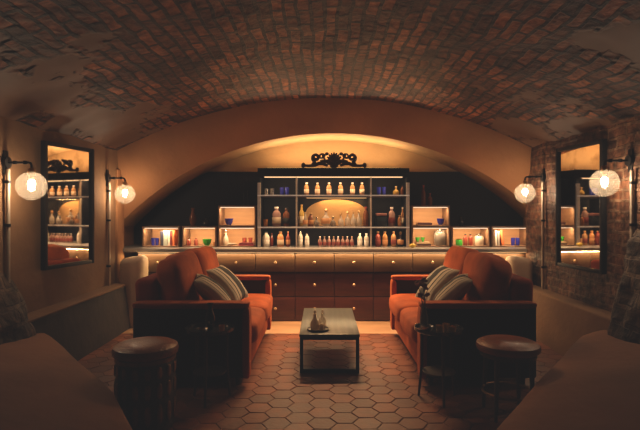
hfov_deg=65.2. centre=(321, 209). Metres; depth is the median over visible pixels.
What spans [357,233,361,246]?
bottle
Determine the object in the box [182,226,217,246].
display box
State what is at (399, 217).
bottle
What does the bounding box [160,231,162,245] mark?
book
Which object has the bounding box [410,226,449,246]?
display box
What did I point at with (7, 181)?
conduit pipe
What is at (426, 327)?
bowl
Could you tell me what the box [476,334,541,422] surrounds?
stool
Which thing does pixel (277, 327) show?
floor
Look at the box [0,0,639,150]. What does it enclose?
ceiling
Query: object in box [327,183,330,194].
bottle
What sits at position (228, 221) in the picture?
bowl
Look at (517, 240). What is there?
tumbler
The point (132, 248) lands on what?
countertop
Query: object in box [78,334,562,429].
floor
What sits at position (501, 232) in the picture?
book
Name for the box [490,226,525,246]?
display box
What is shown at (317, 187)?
bottle
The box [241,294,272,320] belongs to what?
seat cushion
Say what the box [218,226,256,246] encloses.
display box
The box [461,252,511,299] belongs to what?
cushion
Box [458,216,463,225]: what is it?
vase
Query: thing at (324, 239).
bottle
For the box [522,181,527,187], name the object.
socket
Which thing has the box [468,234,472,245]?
bottle
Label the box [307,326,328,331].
tray
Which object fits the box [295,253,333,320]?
base cabinet
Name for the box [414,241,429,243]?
book
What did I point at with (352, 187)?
bottle
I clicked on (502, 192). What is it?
arch
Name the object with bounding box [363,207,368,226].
bottle
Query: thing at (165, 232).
book
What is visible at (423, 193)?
bottle
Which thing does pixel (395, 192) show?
decanter
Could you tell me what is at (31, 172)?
socket
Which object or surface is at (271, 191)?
cup
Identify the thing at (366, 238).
bottle
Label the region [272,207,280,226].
bottle
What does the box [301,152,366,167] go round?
crest ornament
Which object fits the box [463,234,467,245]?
bottle
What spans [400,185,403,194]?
bottle
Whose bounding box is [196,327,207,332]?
bowl
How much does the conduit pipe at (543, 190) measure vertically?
1.215 m
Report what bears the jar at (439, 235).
in the display box at (428, 232)
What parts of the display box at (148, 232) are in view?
panel, panel, panel, panel, panel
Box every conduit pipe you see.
[4,169,10,281]
[106,182,110,285]
[541,182,545,288]
[629,170,635,236]
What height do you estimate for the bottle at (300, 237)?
0.205 m
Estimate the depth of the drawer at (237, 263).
6.25 m
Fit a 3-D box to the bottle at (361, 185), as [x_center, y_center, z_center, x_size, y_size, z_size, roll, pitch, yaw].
[0.530,-0.280,6.620,0.065,0.165,0.066,0,0,34]
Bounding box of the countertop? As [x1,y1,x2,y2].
[123,245,526,252]
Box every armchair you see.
[120,256,147,327]
[506,256,531,279]
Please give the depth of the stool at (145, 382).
3.10 m
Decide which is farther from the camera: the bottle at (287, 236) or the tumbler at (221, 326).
the bottle at (287, 236)
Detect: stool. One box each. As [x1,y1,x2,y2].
[111,336,178,429]
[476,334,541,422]
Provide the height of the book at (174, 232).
0.205 m
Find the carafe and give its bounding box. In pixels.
[310,310,318,330]
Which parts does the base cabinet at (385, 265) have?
drawer, drawer, drawer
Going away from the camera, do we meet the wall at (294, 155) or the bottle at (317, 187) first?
the bottle at (317, 187)
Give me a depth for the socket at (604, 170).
4.10 m
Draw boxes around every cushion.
[156,251,203,299]
[185,247,218,275]
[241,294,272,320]
[251,307,265,342]
[389,294,422,321]
[400,307,417,342]
[443,246,478,274]
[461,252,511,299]
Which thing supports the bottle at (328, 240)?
on the countertop
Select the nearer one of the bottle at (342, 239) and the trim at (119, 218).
the trim at (119, 218)
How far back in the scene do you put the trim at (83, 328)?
4.93 m
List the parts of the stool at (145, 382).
seat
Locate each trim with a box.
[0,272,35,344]
[3,286,130,360]
[115,169,123,282]
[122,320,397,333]
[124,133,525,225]
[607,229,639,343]
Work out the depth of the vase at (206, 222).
6.59 m
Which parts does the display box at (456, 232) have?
panel, panel, panel, panel, panel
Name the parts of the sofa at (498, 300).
arm, arm, arm, arm, leg, arm, arm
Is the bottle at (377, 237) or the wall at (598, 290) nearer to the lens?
the wall at (598, 290)
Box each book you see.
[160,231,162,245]
[163,230,167,245]
[168,230,171,245]
[170,231,171,245]
[172,230,177,245]
[238,244,253,245]
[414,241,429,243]
[414,243,430,245]
[415,222,431,224]
[493,230,496,245]
[497,229,503,244]
[497,231,499,245]
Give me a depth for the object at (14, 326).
3.82 m
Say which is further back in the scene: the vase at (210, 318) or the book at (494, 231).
the book at (494, 231)
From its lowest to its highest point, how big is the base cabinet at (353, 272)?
0.870 m
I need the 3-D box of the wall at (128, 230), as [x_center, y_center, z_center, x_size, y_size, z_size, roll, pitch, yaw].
[-2.685,0.715,6.620,0.130,1.470,0.800,0,0,0]
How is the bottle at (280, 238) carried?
on the countertop
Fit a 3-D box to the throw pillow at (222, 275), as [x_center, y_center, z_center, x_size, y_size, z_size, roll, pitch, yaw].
[-0.900,0.711,4.800,0.310,0.327,0.432,0,0,7]
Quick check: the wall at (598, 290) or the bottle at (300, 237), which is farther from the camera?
the bottle at (300, 237)
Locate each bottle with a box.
[262,231,269,246]
[270,233,273,245]
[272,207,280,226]
[277,231,283,246]
[283,208,289,225]
[286,231,289,246]
[298,231,302,246]
[299,205,303,225]
[304,183,308,194]
[305,233,308,246]
[308,213,312,226]
[315,183,319,194]
[318,236,321,246]
[323,236,326,246]
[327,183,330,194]
[327,236,330,246]
[332,236,335,246]
[336,236,339,246]
[338,183,342,194]
[341,236,344,246]
[345,236,348,246]
[350,183,354,194]
[350,236,353,246]
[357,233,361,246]
[360,183,363,194]
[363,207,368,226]
[364,233,368,246]
[375,231,380,246]
[382,231,387,246]
[388,207,394,226]
[391,231,395,246]
[398,215,400,226]
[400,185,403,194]
[401,208,403,225]
[421,185,425,205]
[428,193,431,205]
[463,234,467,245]
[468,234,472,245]
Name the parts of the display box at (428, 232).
panel, panel, panel, panel, panel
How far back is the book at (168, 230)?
6.57 m
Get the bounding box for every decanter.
[314,216,318,226]
[321,209,330,223]
[330,216,335,226]
[393,186,398,194]
[397,231,403,246]
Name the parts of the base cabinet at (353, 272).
drawer, drawer, drawer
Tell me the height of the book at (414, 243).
0.020 m
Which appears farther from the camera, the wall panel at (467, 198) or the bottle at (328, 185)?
the wall panel at (467, 198)
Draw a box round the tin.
[375,213,386,226]
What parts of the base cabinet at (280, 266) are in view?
drawer, drawer, drawer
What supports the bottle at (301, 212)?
on the shelf unit at (350, 224)
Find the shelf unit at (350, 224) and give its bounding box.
[257,168,409,246]
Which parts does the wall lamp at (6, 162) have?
wall plate, arm, bulb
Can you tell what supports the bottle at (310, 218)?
on the shelf unit at (350, 224)
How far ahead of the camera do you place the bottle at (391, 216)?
6.59 m
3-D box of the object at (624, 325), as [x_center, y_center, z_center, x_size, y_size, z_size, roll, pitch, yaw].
[2.508,0.625,1.450,0.553,0.950,5.500,0,0,0]
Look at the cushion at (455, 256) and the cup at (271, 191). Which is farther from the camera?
the cup at (271, 191)
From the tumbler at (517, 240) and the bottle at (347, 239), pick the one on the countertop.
the bottle at (347, 239)
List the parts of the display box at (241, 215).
panel, panel, panel, panel, panel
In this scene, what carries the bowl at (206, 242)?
in the display box at (192, 232)
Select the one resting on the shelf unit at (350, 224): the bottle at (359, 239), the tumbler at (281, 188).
the tumbler at (281, 188)
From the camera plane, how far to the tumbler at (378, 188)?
6.60 m
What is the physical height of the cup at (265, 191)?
0.085 m
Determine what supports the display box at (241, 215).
on the display box at (234, 234)
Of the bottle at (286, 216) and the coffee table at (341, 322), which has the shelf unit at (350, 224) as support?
the bottle at (286, 216)
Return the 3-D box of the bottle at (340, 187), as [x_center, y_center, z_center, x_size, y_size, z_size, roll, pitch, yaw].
[0.245,-0.280,6.620,0.066,0.165,0.065,0,0,0]
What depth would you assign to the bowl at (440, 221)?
6.59 m
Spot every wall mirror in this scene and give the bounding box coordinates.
[41,140,93,270]
[555,139,606,273]
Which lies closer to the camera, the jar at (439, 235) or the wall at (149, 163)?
the wall at (149, 163)
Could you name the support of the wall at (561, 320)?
attached to the wall at (598, 290)
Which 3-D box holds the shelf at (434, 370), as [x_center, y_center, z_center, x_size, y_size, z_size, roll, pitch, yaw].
[0.865,1.194,3.700,0.244,0.012,0.244,0,0,0]
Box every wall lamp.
[1,150,35,187]
[105,170,127,195]
[522,168,545,194]
[600,149,634,184]
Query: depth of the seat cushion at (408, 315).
4.33 m
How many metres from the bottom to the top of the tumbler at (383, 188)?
0.105 m
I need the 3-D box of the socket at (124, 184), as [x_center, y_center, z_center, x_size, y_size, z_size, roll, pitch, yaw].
[-2.290,-0.287,5.812,0.060,0.082,0.059,0,0,0]
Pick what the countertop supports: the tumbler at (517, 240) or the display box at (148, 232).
the display box at (148, 232)
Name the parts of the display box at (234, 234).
panel, panel, panel, panel, panel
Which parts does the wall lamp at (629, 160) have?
bulb, arm, wall plate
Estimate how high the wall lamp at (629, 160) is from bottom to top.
0.393 m
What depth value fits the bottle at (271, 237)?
6.66 m
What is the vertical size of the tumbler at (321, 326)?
0.055 m
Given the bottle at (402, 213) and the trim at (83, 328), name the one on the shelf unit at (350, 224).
the bottle at (402, 213)
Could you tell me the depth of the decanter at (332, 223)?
6.53 m
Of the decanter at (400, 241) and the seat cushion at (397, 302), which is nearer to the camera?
the seat cushion at (397, 302)
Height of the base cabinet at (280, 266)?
0.870 m
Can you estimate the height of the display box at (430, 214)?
0.270 m
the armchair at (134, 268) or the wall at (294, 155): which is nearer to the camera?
the armchair at (134, 268)
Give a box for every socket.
[27,168,35,178]
[122,182,127,188]
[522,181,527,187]
[600,166,608,175]
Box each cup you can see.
[263,189,268,194]
[269,189,274,194]
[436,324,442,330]
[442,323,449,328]
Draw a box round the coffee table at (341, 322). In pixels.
[299,308,359,372]
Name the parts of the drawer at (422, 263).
drawer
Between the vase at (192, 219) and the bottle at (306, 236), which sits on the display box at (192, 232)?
the vase at (192, 219)
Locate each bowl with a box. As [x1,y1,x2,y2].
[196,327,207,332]
[202,239,211,245]
[225,218,232,224]
[420,324,433,331]
[437,218,443,224]
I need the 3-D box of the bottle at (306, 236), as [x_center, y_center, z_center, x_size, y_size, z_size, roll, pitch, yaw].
[-0.198,0.394,6.600,0.062,0.180,0.061,0,0,-14]
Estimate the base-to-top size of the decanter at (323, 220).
0.235 m
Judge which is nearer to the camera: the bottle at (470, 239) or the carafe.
the carafe
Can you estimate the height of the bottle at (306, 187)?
0.165 m
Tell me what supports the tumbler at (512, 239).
in the display box at (509, 232)
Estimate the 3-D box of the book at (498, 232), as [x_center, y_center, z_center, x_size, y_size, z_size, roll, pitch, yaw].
[2.322,0.371,6.650,0.030,0.195,0.160,0,0,0]
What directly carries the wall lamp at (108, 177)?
attached to the wall at (39, 288)
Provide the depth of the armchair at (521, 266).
5.93 m
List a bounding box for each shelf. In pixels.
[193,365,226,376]
[422,365,455,376]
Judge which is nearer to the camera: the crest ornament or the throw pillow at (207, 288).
the throw pillow at (207, 288)
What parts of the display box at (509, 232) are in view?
panel, panel, panel, panel, panel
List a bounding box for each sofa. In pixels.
[0,333,131,429]
[132,247,272,384]
[389,246,536,384]
[496,330,639,429]
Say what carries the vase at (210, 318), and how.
on the side table at (206, 371)
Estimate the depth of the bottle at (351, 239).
6.58 m
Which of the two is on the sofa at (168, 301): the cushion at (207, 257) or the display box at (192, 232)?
the cushion at (207, 257)
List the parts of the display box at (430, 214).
panel, panel, panel, panel, panel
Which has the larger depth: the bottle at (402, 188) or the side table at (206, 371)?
the bottle at (402, 188)
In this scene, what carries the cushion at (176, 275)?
on the sofa at (168, 301)
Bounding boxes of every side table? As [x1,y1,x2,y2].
[185,321,233,407]
[414,321,463,407]
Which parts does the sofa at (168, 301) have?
arm, arm, leg, arm, arm, arm, arm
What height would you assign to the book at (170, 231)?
0.195 m
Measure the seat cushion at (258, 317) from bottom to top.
0.225 m
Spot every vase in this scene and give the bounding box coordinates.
[189,208,196,225]
[202,218,210,225]
[204,303,215,329]
[415,277,429,328]
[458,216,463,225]
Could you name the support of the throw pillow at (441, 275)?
on the sofa at (498, 300)
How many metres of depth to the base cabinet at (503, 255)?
6.25 m
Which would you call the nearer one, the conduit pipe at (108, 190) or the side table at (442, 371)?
the side table at (442, 371)
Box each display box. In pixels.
[142,226,181,246]
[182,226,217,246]
[218,206,256,225]
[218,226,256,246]
[410,206,449,225]
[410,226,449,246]
[450,226,489,246]
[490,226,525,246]
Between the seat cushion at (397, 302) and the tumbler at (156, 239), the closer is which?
the seat cushion at (397, 302)
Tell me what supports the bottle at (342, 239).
on the countertop
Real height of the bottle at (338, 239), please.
0.135 m
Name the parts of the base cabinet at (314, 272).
drawer, drawer, drawer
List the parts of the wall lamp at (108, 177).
wall plate, arm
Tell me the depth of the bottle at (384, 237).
6.57 m
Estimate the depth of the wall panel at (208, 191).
6.96 m
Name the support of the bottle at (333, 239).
on the countertop
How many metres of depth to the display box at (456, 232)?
6.62 m
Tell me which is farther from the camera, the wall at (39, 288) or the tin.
the tin
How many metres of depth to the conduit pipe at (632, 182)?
4.04 m
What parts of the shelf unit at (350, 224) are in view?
post, panel, divider panel, shelf, shelf, cornice, arched panel, divider panel, panel, post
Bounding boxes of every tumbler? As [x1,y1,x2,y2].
[151,238,154,245]
[155,238,158,245]
[219,324,224,331]
[263,219,267,225]
[280,187,283,194]
[285,187,288,194]
[319,323,323,330]
[377,187,380,194]
[382,187,385,194]
[511,238,514,245]
[515,238,519,245]
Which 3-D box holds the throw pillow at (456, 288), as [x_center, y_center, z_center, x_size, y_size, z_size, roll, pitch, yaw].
[1.115,0.717,4.305,0.323,0.315,0.430,0,0,11]
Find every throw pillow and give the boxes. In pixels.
[194,274,231,299]
[206,265,248,299]
[415,265,459,300]
[433,273,471,299]
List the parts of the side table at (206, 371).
leg, leg, leg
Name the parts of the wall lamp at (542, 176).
arm, wall plate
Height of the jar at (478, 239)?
0.155 m
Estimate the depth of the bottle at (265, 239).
6.56 m
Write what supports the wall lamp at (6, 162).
attached to the wall at (39, 288)
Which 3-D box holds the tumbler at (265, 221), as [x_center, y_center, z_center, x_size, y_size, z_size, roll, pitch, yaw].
[-0.748,0.170,6.620,0.070,0.095,0.070,0,0,0]
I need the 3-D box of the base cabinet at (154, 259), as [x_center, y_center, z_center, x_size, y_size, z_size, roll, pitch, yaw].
[-2.055,0.967,6.588,0.489,0.870,0.725,0,0,0]
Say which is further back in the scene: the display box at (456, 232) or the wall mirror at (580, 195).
the display box at (456, 232)
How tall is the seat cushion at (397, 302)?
0.225 m
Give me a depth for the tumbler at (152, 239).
6.58 m
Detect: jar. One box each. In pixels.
[434,229,445,245]
[456,238,461,245]
[474,234,483,245]
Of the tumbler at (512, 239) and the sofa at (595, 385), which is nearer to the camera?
the sofa at (595, 385)
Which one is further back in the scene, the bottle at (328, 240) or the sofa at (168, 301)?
the bottle at (328, 240)
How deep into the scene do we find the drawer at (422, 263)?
6.25 m
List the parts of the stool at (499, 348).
leg, leg, seat, leg, leg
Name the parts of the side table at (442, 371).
leg, leg, leg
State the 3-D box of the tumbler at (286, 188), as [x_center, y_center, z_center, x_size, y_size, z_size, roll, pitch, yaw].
[-0.463,-0.247,6.620,0.058,0.100,0.058,0,0,0]
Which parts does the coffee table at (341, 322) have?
leg, rail, leg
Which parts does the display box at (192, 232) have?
panel, panel, panel, panel, panel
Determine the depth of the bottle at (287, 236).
6.58 m
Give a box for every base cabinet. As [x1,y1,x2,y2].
[138,253,174,274]
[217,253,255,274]
[256,253,294,320]
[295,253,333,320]
[334,253,372,320]
[373,253,411,320]
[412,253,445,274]
[493,253,525,259]
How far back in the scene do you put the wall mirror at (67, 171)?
4.65 m
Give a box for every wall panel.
[134,172,259,243]
[404,172,522,225]
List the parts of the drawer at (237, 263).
drawer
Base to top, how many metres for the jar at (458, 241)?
0.095 m
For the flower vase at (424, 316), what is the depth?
3.71 m
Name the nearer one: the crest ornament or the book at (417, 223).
the crest ornament
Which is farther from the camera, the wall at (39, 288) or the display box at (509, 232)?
the display box at (509, 232)
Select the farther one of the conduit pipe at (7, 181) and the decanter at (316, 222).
the decanter at (316, 222)
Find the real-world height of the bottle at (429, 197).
0.160 m
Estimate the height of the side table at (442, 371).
0.536 m
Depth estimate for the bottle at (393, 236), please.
6.57 m
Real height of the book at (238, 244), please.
0.020 m
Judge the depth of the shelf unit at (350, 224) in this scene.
6.89 m
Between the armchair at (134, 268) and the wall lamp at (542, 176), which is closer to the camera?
the wall lamp at (542, 176)
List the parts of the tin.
tin lid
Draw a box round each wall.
[0,116,117,312]
[117,98,531,218]
[124,226,134,257]
[135,141,457,255]
[525,116,639,311]
[533,285,610,355]

